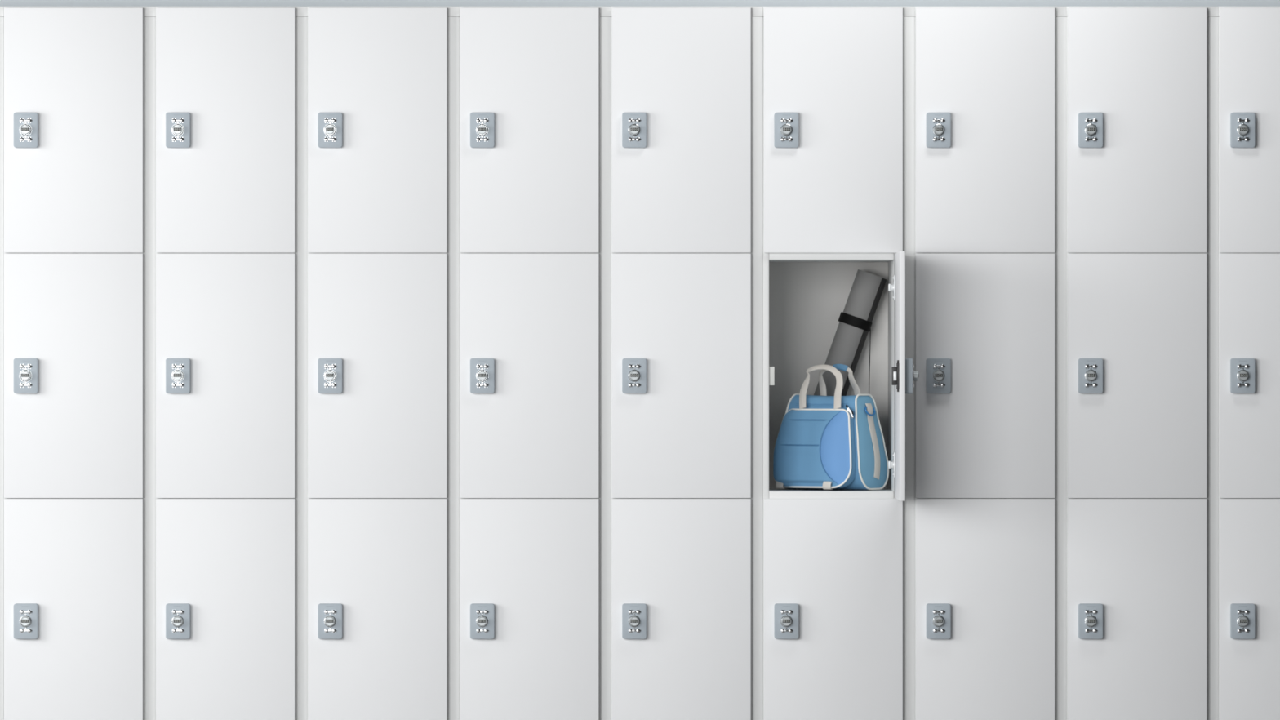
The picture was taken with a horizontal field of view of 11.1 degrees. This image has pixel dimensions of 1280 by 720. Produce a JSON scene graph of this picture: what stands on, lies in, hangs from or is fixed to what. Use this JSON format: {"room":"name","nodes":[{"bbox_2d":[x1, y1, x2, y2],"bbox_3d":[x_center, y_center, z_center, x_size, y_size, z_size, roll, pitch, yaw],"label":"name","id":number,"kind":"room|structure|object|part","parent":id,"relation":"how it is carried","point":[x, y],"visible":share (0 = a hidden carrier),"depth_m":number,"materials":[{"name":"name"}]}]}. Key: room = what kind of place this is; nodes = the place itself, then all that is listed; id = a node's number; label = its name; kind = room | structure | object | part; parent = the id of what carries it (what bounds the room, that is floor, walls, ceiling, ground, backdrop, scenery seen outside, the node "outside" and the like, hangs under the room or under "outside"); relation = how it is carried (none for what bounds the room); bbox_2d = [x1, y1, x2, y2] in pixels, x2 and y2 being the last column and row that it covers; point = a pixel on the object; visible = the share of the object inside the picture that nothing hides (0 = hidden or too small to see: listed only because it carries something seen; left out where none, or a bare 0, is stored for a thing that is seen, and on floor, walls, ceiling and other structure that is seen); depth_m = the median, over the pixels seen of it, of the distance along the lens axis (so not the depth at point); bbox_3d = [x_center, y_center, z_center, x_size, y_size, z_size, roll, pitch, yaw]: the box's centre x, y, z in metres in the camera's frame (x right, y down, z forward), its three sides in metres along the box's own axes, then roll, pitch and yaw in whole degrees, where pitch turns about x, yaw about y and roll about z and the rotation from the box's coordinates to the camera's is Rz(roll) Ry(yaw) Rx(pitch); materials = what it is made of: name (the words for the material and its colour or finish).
{"room":"changing room","nodes":[
{"label":"changing room","id":0,"kind":"room"},
{"bbox_2d":[0,0,1279,7],"bbox_3d":[0.000,-0.370,20.410,12.000,3.200,0.100,0,0,0],"label":"wall","id":1,"kind":"structure","parent":0,"point":[611,3],"depth_m":20.36,"materials":[{"name":"white paint"}]},
{"bbox_3d":[0.000,1.280,15.610,12.000,0.100,9.620,0,0,0],"label":"floor","id":2,"kind":"structure","parent":0,"visible":0},
{"bbox_2d":[0,6,4,719],"bbox_3d":[-2.139,0.084,20.038,0.456,2.292,0.560,0,0,0],"label":"locker","id":3,"kind":"object","parent":2,"relation":"on","point":[2,16],"visible":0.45,"depth_m":19.82,"materials":[{"name":"white metal"}]},
{"bbox_3d":[-2.139,-1.047,20.067,0.456,0.030,0.500,0,0,0],"label":"panel","id":4,"kind":"part","parent":3,"relation":"part of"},
{"bbox_2d":[3,6,155,719],"bbox_3d":[-1.683,0.084,20.038,0.456,2.292,0.560,0,0,0],"label":"locker","id":5,"kind":"object","parent":2,"relation":"on","point":[79,82],"visible":1,"depth_m":19.80,"materials":[{"name":"white metal"}]},
{"bbox_3d":[-1.841,0.783,19.767,0.029,0.029,0.017,0,0,0],"label":"knob","id":6,"kind":"part","parent":5,"relation":"part of","materials":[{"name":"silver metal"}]},
{"bbox_3d":[-1.841,0.047,19.767,0.029,0.029,0.017,0,0,0],"label":"knob","id":7,"kind":"part","parent":5,"relation":"part of","materials":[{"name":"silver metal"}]},
{"bbox_3d":[-1.841,-0.689,19.767,0.029,0.029,0.017,0,0,0],"label":"knob","id":8,"kind":"part","parent":5,"relation":"part of","materials":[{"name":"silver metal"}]},
{"bbox_3d":[-1.700,0.783,19.808,0.417,0.734,0.016,0,0,0],"label":"door","id":9,"kind":"part","parent":5,"relation":"part of","materials":[{"name":"white metal"}]},
{"bbox_3d":[-1.700,0.047,19.808,0.417,0.734,0.016,0,0,0],"label":"door","id":10,"kind":"part","parent":5,"relation":"part of","materials":[{"name":"white metal"}]},
{"bbox_3d":[-1.700,-0.689,19.808,0.417,0.735,0.016,0,0,0],"label":"door","id":11,"kind":"part","parent":5,"relation":"part of","materials":[{"name":"white metal"}]},
{"bbox_3d":[-1.683,-1.047,20.067,0.456,0.030,0.500,0,0,0],"label":"panel","id":12,"kind":"part","parent":5,"relation":"part of","materials":[{"name":"white metal"}]},
{"bbox_2d":[155,6,307,719],"bbox_3d":[-1.227,0.084,20.038,0.456,2.292,0.560,0,0,0],"label":"locker","id":13,"kind":"object","parent":2,"relation":"on","point":[232,82],"visible":0.99,"depth_m":19.80,"materials":[{"name":"white metal"}]},
{"bbox_3d":[-1.385,0.783,19.767,0.029,0.029,0.017,0,0,0],"label":"knob","id":14,"kind":"part","parent":13,"relation":"part of","materials":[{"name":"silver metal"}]},
{"bbox_3d":[-1.385,0.047,19.767,0.029,0.029,0.017,0,0,0],"label":"knob","id":15,"kind":"part","parent":13,"relation":"part of","materials":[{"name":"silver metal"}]},
{"bbox_3d":[-1.385,-0.689,19.767,0.029,0.029,0.017,0,0,0],"label":"knob","id":16,"kind":"part","parent":13,"relation":"part of","materials":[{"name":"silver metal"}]},
{"bbox_3d":[-1.244,0.783,19.808,0.417,0.734,0.016,0,0,0],"label":"door","id":17,"kind":"part","parent":13,"relation":"part of","materials":[{"name":"white metal"}]},
{"bbox_3d":[-1.244,0.047,19.808,0.417,0.734,0.016,0,0,0],"label":"door","id":18,"kind":"part","parent":13,"relation":"part of","materials":[{"name":"white metal"}]},
{"bbox_3d":[-1.244,-0.689,19.808,0.417,0.735,0.016,0,0,0],"label":"door","id":19,"kind":"part","parent":13,"relation":"part of","materials":[{"name":"white metal"}]},
{"bbox_3d":[-1.227,-1.047,20.067,0.456,0.030,0.500,0,0,0],"label":"panel","id":20,"kind":"part","parent":13,"relation":"part of","materials":[{"name":"white metal"}]},
{"bbox_2d":[307,6,459,719],"bbox_3d":[-0.771,0.084,20.038,0.456,2.292,0.560,0,0,0],"label":"locker","id":21,"kind":"object","parent":2,"relation":"on","point":[384,82],"visible":1,"depth_m":19.80,"materials":[{"name":"white metal"}]},
{"bbox_3d":[-0.929,0.783,19.767,0.029,0.029,0.017,0,0,0],"label":"knob","id":22,"kind":"part","parent":21,"relation":"part of","materials":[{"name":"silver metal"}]},
{"bbox_3d":[-0.929,0.047,19.767,0.029,0.029,0.017,0,0,0],"label":"knob","id":23,"kind":"part","parent":21,"relation":"part of","materials":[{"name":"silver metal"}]},
{"bbox_3d":[-0.929,-0.689,19.767,0.029,0.029,0.017,0,0,0],"label":"knob","id":24,"kind":"part","parent":21,"relation":"part of","materials":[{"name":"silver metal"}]},
{"bbox_3d":[-0.788,0.783,19.808,0.417,0.734,0.016,0,0,0],"label":"door","id":25,"kind":"part","parent":21,"relation":"part of","materials":[{"name":"white metal"}]},
{"bbox_3d":[-0.788,0.047,19.808,0.417,0.734,0.016,0,0,0],"label":"door","id":26,"kind":"part","parent":21,"relation":"part of","materials":[{"name":"white metal"}]},
{"bbox_3d":[-0.788,-0.689,19.808,0.417,0.735,0.016,0,0,0],"label":"door","id":27,"kind":"part","parent":21,"relation":"part of","materials":[{"name":"white metal"}]},
{"bbox_3d":[-0.771,-1.047,20.067,0.456,0.030,0.500,0,0,0],"label":"panel","id":28,"kind":"part","parent":21,"relation":"part of","materials":[{"name":"white metal"}]},
{"bbox_2d":[459,6,611,719],"bbox_3d":[-0.315,0.084,20.038,0.456,2.292,0.560,0,0,0],"label":"locker","id":29,"kind":"object","parent":2,"relation":"on","point":[535,82],"visible":1,"depth_m":19.80,"materials":[{"name":"white metal"}]},
{"bbox_3d":[-0.473,-0.689,19.767,0.029,0.029,0.017,0,0,0],"label":"knob","id":30,"kind":"part","parent":29,"relation":"part of","materials":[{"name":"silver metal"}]},
{"bbox_3d":[-0.473,0.783,19.767,0.029,0.029,0.017,0,0,0],"label":"knob","id":31,"kind":"part","parent":29,"relation":"part of","materials":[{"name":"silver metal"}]},
{"bbox_3d":[-0.473,0.047,19.767,0.029,0.029,0.017,0,0,0],"label":"knob","id":32,"kind":"part","parent":29,"relation":"part of","materials":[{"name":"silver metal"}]},
{"bbox_3d":[-0.332,0.783,19.808,0.417,0.734,0.016,0,0,0],"label":"door","id":33,"kind":"part","parent":29,"relation":"part of","materials":[{"name":"white metal"}]},
{"bbox_3d":[-0.332,0.047,19.808,0.417,0.734,0.016,0,0,0],"label":"door","id":34,"kind":"part","parent":29,"relation":"part of","materials":[{"name":"white metal"}]},
{"bbox_3d":[-0.332,-0.689,19.808,0.417,0.735,0.016,0,0,0],"label":"door","id":35,"kind":"part","parent":29,"relation":"part of","materials":[{"name":"white metal"}]},
{"bbox_3d":[-0.315,-1.047,20.067,0.456,0.030,0.500,0,0,0],"label":"panel","id":36,"kind":"part","parent":29,"relation":"part of","materials":[{"name":"white metal"}]},
{"bbox_2d":[611,6,762,719],"bbox_3d":[0.141,0.084,20.038,0.456,2.292,0.560,0,0,0],"label":"locker","id":37,"kind":"object","parent":2,"relation":"on","point":[686,82],"visible":1,"depth_m":19.80,"materials":[{"name":"white metal"}]},
{"bbox_3d":[-0.017,0.783,19.767,0.029,0.029,0.017,0,0,0],"label":"knob","id":38,"kind":"part","parent":37,"relation":"part of","materials":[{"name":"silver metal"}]},
{"bbox_3d":[-0.017,0.047,19.767,0.029,0.029,0.017,0,0,0],"label":"knob","id":39,"kind":"part","parent":37,"relation":"part of","materials":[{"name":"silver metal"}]},
{"bbox_3d":[-0.017,-0.689,19.767,0.029,0.029,0.017,0,0,0],"label":"knob","id":40,"kind":"part","parent":37,"relation":"part of","materials":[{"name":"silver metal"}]},
{"bbox_3d":[0.124,0.783,19.808,0.417,0.734,0.016,0,0,0],"label":"door","id":41,"kind":"part","parent":37,"relation":"part of","materials":[{"name":"white metal"}]},
{"bbox_3d":[0.124,0.047,19.808,0.417,0.734,0.016,0,0,0],"label":"door","id":42,"kind":"part","parent":37,"relation":"part of","materials":[{"name":"white metal"}]},
{"bbox_3d":[0.124,-0.689,19.808,0.417,0.735,0.016,0,0,0],"label":"door","id":43,"kind":"part","parent":37,"relation":"part of","materials":[{"name":"white metal"}]},
{"bbox_3d":[0.141,-1.047,20.067,0.456,0.030,0.500,0,0,0],"label":"panel","id":44,"kind":"part","parent":37,"relation":"part of","materials":[{"name":"white metal"}]},
{"bbox_2d":[762,6,919,719],"bbox_3d":[0.597,0.084,19.856,0.456,2.292,0.922,0,0,0],"label":"locker","id":45,"kind":"object","parent":2,"relation":"on","point":[838,82],"visible":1,"depth_m":19.80,"materials":[{"name":"white plastic"}]},
{"bbox_3d":[0.378,0.066,20.061,0.018,2.195,0.488,0,0,0],"label":"panel","id":46,"kind":"part","parent":45,"relation":"part of","materials":[{"name":"white metal"}]},
{"bbox_3d":[0.395,0.048,19.840,0.016,0.056,0.026,0,0,0],"label":"strike plate","id":47,"kind":"part","parent":45,"relation":"part of","materials":[{"name":"white plastic"}]},
{"bbox_3d":[0.439,-0.689,19.767,0.029,0.029,0.017,0,0,0],"label":"knob","id":48,"kind":"part","parent":45,"relation":"part of","materials":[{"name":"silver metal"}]},
{"bbox_3d":[0.439,0.783,19.767,0.029,0.029,0.017,0,0,0],"label":"knob","id":49,"kind":"part","parent":45,"relation":"part of","materials":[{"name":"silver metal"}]},
{"bbox_3d":[0.597,0.067,20.312,0.455,2.195,0.012,0,0,0],"label":"panel","id":50,"kind":"part","parent":45,"relation":"part of","materials":[{"name":"grey metal"}]},
{"bbox_2d":[773,364,888,489],"bbox_3d":[0.572,0.203,20.025,0.308,0.381,0.231,0,0,30],"label":"bag","id":51,"kind":"object","parent":45,"relation":"on","point":[824,442],"visible":1,"depth_m":19.95,"materials":[{"name":"blue fabric"}]},
{"bbox_3d":[0.510,0.267,19.972,0.245,0.234,0.065,0,0,30],"label":"panel","id":52,"kind":"part","parent":51,"relation":"part of","materials":[{"name":"blue fabric"}]},
{"bbox_3d":[0.553,0.081,19.984,0.155,0.136,0.062,0,0,30],"label":"handle","id":53,"kind":"part","parent":51,"relation":"part of","materials":[{"name":"white fabric"}]},
{"bbox_3d":[0.601,0.072,20.072,0.140,0.113,0.043,0,0,30],"label":"handle","id":54,"kind":"part","parent":51,"relation":"part of","materials":[{"name":"white fabric"}]},
{"bbox_3d":[0.634,0.160,19.912,0.023,0.033,0.005,0,0,39],"label":"zip pull","id":55,"kind":"part","parent":51,"relation":"part of","materials":[{"name":"silver metal"}]},
{"bbox_3d":[0.695,0.249,19.976,0.041,0.286,0.184,0,0,30],"label":"panel","id":56,"kind":"part","parent":51,"relation":"part of","materials":[{"name":"blue fabric"}]},
{"bbox_2d":[768,488,893,498],"bbox_3d":[0.575,0.415,20.062,0.375,0.042,0.487,0,0,0],"label":"shelf","id":57,"kind":"object","parent":45,"relation":"attached to","point":[774,493],"depth_m":19.82,"materials":[{"name":"white metal"}]},
{"bbox_2d":[768,253,893,262],"bbox_3d":[0.575,-0.321,20.062,0.375,0.041,0.487,0,0,0],"label":"shelf","id":58,"kind":"object","parent":45,"relation":"attached to","point":[773,257],"depth_m":19.82,"materials":[{"name":"white metal"}]},
{"bbox_3d":[0.580,0.783,19.808,0.417,0.734,0.016,0,0,0],"label":"door","id":59,"kind":"part","parent":45,"relation":"part of","materials":[{"name":"white metal"}]},
{"bbox_3d":[0.580,-0.689,19.808,0.417,0.735,0.016,0,0,0],"label":"door","id":60,"kind":"part","parent":45,"relation":"part of","materials":[{"name":"white metal"}]},
{"bbox_3d":[0.597,-1.047,20.067,0.456,0.030,0.500,0,0,0],"label":"panel","id":61,"kind":"part","parent":45,"relation":"part of","materials":[{"name":"white metal"}]},
{"bbox_2d":[813,269,886,395],"bbox_3d":[0.600,0.058,20.251,0.313,0.671,0.103,0,0,-2],"label":"exercise mat","id":62,"kind":"object","parent":45,"relation":"on","point":[856,318],"visible":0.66,"depth_m":20.21,"materials":[{"name":"grey plastic"}]},
{"bbox_3d":[0.703,0.053,20.217,0.008,0.302,0.003,0,0,0],"label":"cord","id":63,"kind":"part","parent":62,"relation":"part of","materials":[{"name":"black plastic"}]},
{"bbox_3d":[0.772,0.047,19.604,0.016,0.734,0.417,0,0,0],"label":"door","id":64,"kind":"part","parent":45,"relation":"part of","materials":[{"name":"white metal"}]},
{"bbox_3d":[0.794,0.066,20.061,0.062,2.195,0.488,0,0,0],"label":"panel","id":65,"kind":"part","parent":45,"relation":"part of","materials":[{"name":"white metal"}]},
{"bbox_3d":[0.812,0.047,19.463,0.017,0.029,0.029,0,0,0],"label":"knob","id":66,"kind":"part","parent":45,"relation":"part of","materials":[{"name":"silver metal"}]},
{"bbox_2d":[914,6,1066,719],"bbox_3d":[1.053,0.084,20.038,0.456,2.292,0.560,0,0,0],"label":"locker","id":67,"kind":"object","parent":2,"relation":"on","point":[990,82],"visible":1,"depth_m":19.80,"materials":[{"name":"white metal"}]},
{"bbox_3d":[0.895,0.783,19.767,0.029,0.029,0.017,0,0,0],"label":"knob","id":68,"kind":"part","parent":67,"relation":"part of","materials":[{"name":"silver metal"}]},
{"bbox_3d":[0.895,0.047,19.767,0.029,0.029,0.017,0,0,0],"label":"knob","id":69,"kind":"part","parent":67,"relation":"part of","materials":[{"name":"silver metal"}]},
{"bbox_3d":[0.895,-0.689,19.767,0.029,0.029,0.017,0,0,0],"label":"knob","id":70,"kind":"part","parent":67,"relation":"part of","materials":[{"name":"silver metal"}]},
{"bbox_3d":[1.036,0.783,19.808,0.417,0.734,0.016,0,0,0],"label":"door","id":71,"kind":"part","parent":67,"relation":"part of","materials":[{"name":"white metal"}]},
{"bbox_3d":[1.036,0.047,19.808,0.417,0.734,0.016,0,0,0],"label":"door","id":72,"kind":"part","parent":67,"relation":"part of","materials":[{"name":"white metal"}]},
{"bbox_3d":[1.036,-0.689,19.808,0.417,0.735,0.016,0,0,0],"label":"door","id":73,"kind":"part","parent":67,"relation":"part of","materials":[{"name":"white metal"}]},
{"bbox_3d":[1.053,-1.047,20.067,0.456,0.030,0.500,0,0,0],"label":"panel","id":74,"kind":"part","parent":67,"relation":"part of","materials":[{"name":"white metal"}]},
{"bbox_2d":[1066,6,1218,719],"bbox_3d":[1.509,0.084,20.038,0.456,2.292,0.560,0,0,0],"label":"locker","id":75,"kind":"object","parent":2,"relation":"on","point":[1143,82],"visible":0.99,"depth_m":19.80,"materials":[{"name":"white metal"}]},
{"bbox_3d":[1.351,0.783,19.767,0.029,0.029,0.017,0,0,0],"label":"knob","id":76,"kind":"part","parent":75,"relation":"part of","materials":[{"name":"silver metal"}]},
{"bbox_3d":[1.351,0.047,19.767,0.029,0.029,0.017,0,0,0],"label":"knob","id":77,"kind":"part","parent":75,"relation":"part of","materials":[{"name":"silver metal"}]},
{"bbox_3d":[1.351,-0.689,19.767,0.029,0.029,0.017,0,0,0],"label":"knob","id":78,"kind":"part","parent":75,"relation":"part of","materials":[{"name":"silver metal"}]},
{"bbox_3d":[1.492,0.783,19.808,0.417,0.734,0.016,0,0,0],"label":"door","id":79,"kind":"part","parent":75,"relation":"part of","materials":[{"name":"white metal"}]},
{"bbox_3d":[1.492,0.047,19.808,0.417,0.734,0.016,0,0,0],"label":"door","id":80,"kind":"part","parent":75,"relation":"part of","materials":[{"name":"white metal"}]},
{"bbox_3d":[1.492,-0.689,19.808,0.417,0.735,0.016,0,0,0],"label":"door","id":81,"kind":"part","parent":75,"relation":"part of","materials":[{"name":"white metal"}]},
{"bbox_3d":[1.509,-1.047,20.067,0.456,0.030,0.500,0,0,0],"label":"panel","id":82,"kind":"part","parent":75,"relation":"part of","materials":[{"name":"white metal"}]},
{"bbox_2d":[1217,6,1279,719],"bbox_3d":[1.965,0.084,20.038,0.456,2.292,0.560,0,0,0],"label":"locker","id":83,"kind":"object","parent":2,"relation":"on","point":[1249,37],"visible":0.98,"depth_m":19.80,"materials":[{"name":"white metal"}]},
{"bbox_3d":[1.807,0.783,19.767,0.029,0.029,0.017,0,0,0],"label":"knob","id":84,"kind":"part","parent":83,"relation":"part of","materials":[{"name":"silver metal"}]},
{"bbox_3d":[1.807,0.047,19.767,0.029,0.029,0.017,0,0,0],"label":"knob","id":85,"kind":"part","parent":83,"relation":"part of","materials":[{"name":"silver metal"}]},
{"bbox_3d":[1.807,-0.689,19.767,0.029,0.029,0.017,0,0,0],"label":"knob","id":86,"kind":"part","parent":83,"relation":"part of","materials":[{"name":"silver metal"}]},
{"bbox_3d":[1.965,-1.047,20.067,0.456,0.030,0.500,0,0,0],"label":"panel","id":87,"kind":"part","parent":83,"relation":"part of","materials":[{"name":"white metal"}]},
{"bbox_3d":[1.948,0.783,19.808,0.417,0.734,0.016,0,0,0],"label":"door","id":88,"kind":"part","parent":83,"relation":"part of","materials":[{"name":"white metal"}]},
{"bbox_3d":[1.948,0.047,19.808,0.417,0.734,0.016,0,0,0],"label":"door","id":89,"kind":"part","parent":83,"relation":"part of","materials":[{"name":"white metal"}]},
{"bbox_3d":[1.948,-0.689,19.808,0.417,0.735,0.016,0,0,0],"label":"door","id":90,"kind":"part","parent":83,"relation":"part of","materials":[{"name":"white metal"}]}
]}

